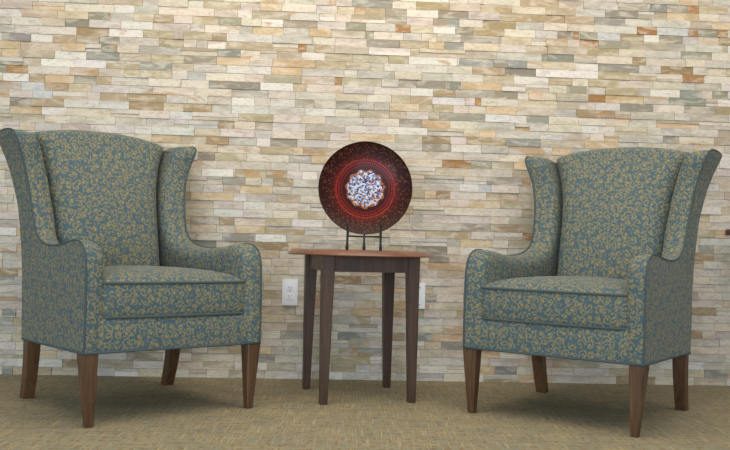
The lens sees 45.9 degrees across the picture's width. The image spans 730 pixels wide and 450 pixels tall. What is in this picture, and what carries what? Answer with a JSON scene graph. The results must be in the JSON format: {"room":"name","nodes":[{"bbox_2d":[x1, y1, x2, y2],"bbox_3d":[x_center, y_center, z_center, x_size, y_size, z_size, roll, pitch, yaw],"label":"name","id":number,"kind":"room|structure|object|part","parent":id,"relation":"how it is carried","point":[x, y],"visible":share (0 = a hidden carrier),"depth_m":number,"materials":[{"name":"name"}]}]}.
{"room":"lobby","nodes":[
{"label":"lobby","id":0,"kind":"room"},
{"bbox_2d":[0,0,729,385],"bbox_3d":[-0.038,-0.651,4.112,8.500,2.750,0.130,2,-1,-4],"label":"wall","id":1,"kind":"structure","parent":0,"point":[265,92],"depth_m":4.05,"materials":[{"name":"beige stone"}]},
{"bbox_2d":[282,279,297,304],"bbox_3d":[-0.348,0.312,4.008,0.072,0.120,0.021,2,-1,-4],"label":"wall outlet","id":2,"kind":"object","parent":1,"relation":"attached to","point":[289,286],"visible":1,"depth_m":4.00,"materials":[{"name":"white plastic"}]},
{"bbox_2d":[286,293,292,299],"bbox_3d":[-0.348,0.332,4.000,0.033,0.029,0.003,2,-1,-4],"label":"socket","id":3,"kind":"object","parent":2,"relation":"attached to","point":[289,296],"depth_m":4.00,"materials":[{"name":"grey plastic"}]},
{"bbox_2d":[287,285,293,290],"bbox_3d":[-0.347,0.293,4.000,0.033,0.029,0.003,2,-1,-4],"label":"socket","id":4,"kind":"object","parent":2,"relation":"attached to","point":[289,287],"depth_m":4.00,"materials":[{"name":"grey plastic"}]},
{"bbox_2d":[419,283,425,308],"bbox_3d":[0.246,0.332,4.046,0.072,0.120,0.020,2,-1,-4],"label":"wall plate","id":5,"kind":"object","parent":1,"relation":"attached to","point":[421,285],"visible":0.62,"depth_m":4.04,"materials":[{"name":"white plastic"}]},
{"bbox_2d":[0,374,729,449],"bbox_3d":[-0.051,0.670,0.534,9.000,0.050,8.100,2,-1,-4],"label":"floor","id":6,"kind":"structure","parent":0,"point":[132,412],"depth_m":3.18,"materials":[{"name":"carpet"}]},
{"bbox_2d":[0,128,261,427],"bbox_3d":[-0.922,0.145,3.393,0.806,1.082,0.838,3,-2,-40],"label":"chair","id":7,"kind":"object","parent":6,"relation":"on","point":[111,263],"visible":1,"depth_m":3.31,"materials":[{"name":"fabric"}]},
{"bbox_3d":[-1.306,0.550,3.356,0.053,0.252,0.098,3,-2,-40],"label":"leg","id":8,"kind":"part","parent":7,"relation":"part of","materials":[{"name":"brown wood"}]},
{"bbox_3d":[-1.108,0.232,3.160,0.113,0.427,0.711,3,-2,-40],"label":"armrest","id":9,"kind":"part","parent":7,"relation":"part of","materials":[{"name":"fabric"}]},
{"bbox_3d":[-0.931,0.553,2.882,0.055,0.244,0.055,3,-2,-40],"label":"leg","id":10,"kind":"part","parent":7,"relation":"part of","materials":[{"name":"brown wood"}]},
{"bbox_3d":[-1.092,0.029,3.602,0.667,0.850,0.300,3,-2,-40],"label":"backrest","id":11,"kind":"part","parent":7,"relation":"part of","materials":[{"name":"fabric"}]},
{"bbox_3d":[-0.840,0.570,3.746,0.053,0.252,0.098,3,-2,-40],"label":"leg","id":12,"kind":"part","parent":7,"relation":"part of","materials":[{"name":"brown wood"}]},
{"bbox_3d":[-0.865,0.387,3.312,0.601,0.134,0.628,3,-2,-40],"label":"seat","id":13,"kind":"part","parent":7,"relation":"part of","materials":[{"name":"fabric"}]},
{"bbox_2d":[103,265,244,316],"bbox_3d":[-0.841,0.243,3.291,0.581,0.174,0.573,3,-2,-40],"label":"seat cushion","id":14,"kind":"object","parent":7,"relation":"on","point":[128,290],"depth_m":3.09,"materials":[{"name":"fabric"}]},
{"bbox_3d":[-0.665,0.251,3.531,0.113,0.427,0.711,3,-2,-40],"label":"armrest","id":15,"kind":"part","parent":7,"relation":"part of","materials":[{"name":"fabric"}]},
{"bbox_3d":[-0.440,0.574,3.293,0.055,0.244,0.055,3,-2,-40],"label":"leg","id":16,"kind":"part","parent":7,"relation":"part of","materials":[{"name":"brown wood"}]},
{"bbox_2d":[288,248,432,404],"bbox_3d":[-0.027,0.409,3.624,0.611,0.609,0.611,2,-1,-14],"label":"side table","id":17,"kind":"object","parent":6,"relation":"on","point":[388,263],"visible":0.99,"depth_m":3.48,"materials":[{"name":"brown wood"}]},
{"bbox_3d":[-0.242,0.419,3.750,0.049,0.585,0.049,2,-1,-14],"label":"leg","id":18,"kind":"part","parent":17,"relation":"part of","materials":[{"name":"brown wood"}]},
{"bbox_3d":[-0.154,0.413,3.410,0.049,0.585,0.049,2,-1,-14],"label":"leg","id":19,"kind":"part","parent":17,"relation":"part of","materials":[{"name":"brown wood"}]},
{"bbox_2d":[345,223,381,250],"bbox_3d":[-0.002,-0.026,3.665,0.153,0.266,0.178,1,-1,0],"label":"plate stand","id":20,"kind":"object","parent":17,"relation":"on","point":[347,224],"visible":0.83,"depth_m":3.58,"materials":[{"name":"black metal"}]},
{"bbox_2d":[318,142,411,234],"bbox_3d":[0.002,-0.156,3.628,0.394,0.392,0.064,1,-1,1],"label":"decorative plate","id":21,"kind":"object","parent":20,"relation":"on","point":[365,186],"visible":1,"depth_m":3.64,"materials":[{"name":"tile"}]},
{"bbox_3d":[0.099,0.429,3.838,0.049,0.585,0.049,2,-1,-14],"label":"leg","id":22,"kind":"part","parent":17,"relation":"part of","materials":[{"name":"brown wood"}]},
{"bbox_3d":[0.187,0.424,3.498,0.049,0.585,0.049,2,-1,-14],"label":"leg","id":23,"kind":"part","parent":17,"relation":"part of","materials":[{"name":"brown wood"}]},
{"bbox_2d":[463,147,721,437],"bbox_3d":[0.904,0.193,3.459,0.806,1.082,0.838,1,-2,35],"label":"chair","id":24,"kind":"object","parent":6,"relation":"on","point":[605,273],"visible":1,"depth_m":3.42,"materials":[{"name":"fabric"}]},
{"bbox_3d":[0.410,0.597,3.317,0.055,0.244,0.055,1,-2,35],"label":"leg","id":25,"kind":"part","parent":24,"relation":"part of","materials":[{"name":"brown wood"}]},
{"bbox_3d":[0.631,0.285,3.574,0.113,0.427,0.711,1,-2,35],"label":"armrest","id":26,"kind":"part","parent":24,"relation":"part of","materials":[{"name":"fabric"}]},
{"bbox_3d":[0.769,0.612,3.803,0.053,0.252,0.098,1,-2,35],"label":"leg","id":27,"kind":"part","parent":24,"relation":"part of","materials":[{"name":"brown wood"}]},
{"bbox_3d":[0.841,0.432,3.373,0.601,0.134,0.628,1,-2,35],"label":"seat","id":28,"kind":"part","parent":24,"relation":"part of","materials":[{"name":"fabric"}]},
{"bbox_2d":[481,276,626,327],"bbox_3d":[0.827,0.287,3.350,0.581,0.174,0.573,1,-2,35],"label":"seat cushion","id":29,"kind":"object","parent":24,"relation":"on","point":[506,301],"depth_m":3.13,"materials":[{"name":"fabric"}]},
{"bbox_3d":[1.061,0.086,3.682,0.667,0.850,0.300,1,-2,35],"label":"backrest","id":30,"kind":"part","parent":24,"relation":"part of","materials":[{"name":"fabric"}]},
{"bbox_3d":[0.935,0.602,2.950,0.055,0.244,0.055,1,-2,35],"label":"leg","id":31,"kind":"part","parent":24,"relation":"part of","materials":[{"name":"brown wood"}]},
{"bbox_3d":[1.105,0.290,3.243,0.113,0.427,0.711,1,-2,35],"label":"armrest","id":32,"kind":"part","parent":24,"relation":"part of","materials":[{"name":"fabric"}]},
{"bbox_3d":[1.268,0.617,3.455,0.053,0.252,0.098,1,-2,35],"label":"leg","id":33,"kind":"part","parent":24,"relation":"part of","materials":[{"name":"brown wood"}]},
{"bbox_2d":[725,229,729,235],"bbox_3d":[2.242,0.406,3.973,1.110,0.748,0.290,2,-1,-4],"label":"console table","id":34,"kind":"object","parent":6,"relation":"on","point":[727,231],"visible":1,"depth_m":4.03,"materials":[{"name":"brown wood"}]}
]}

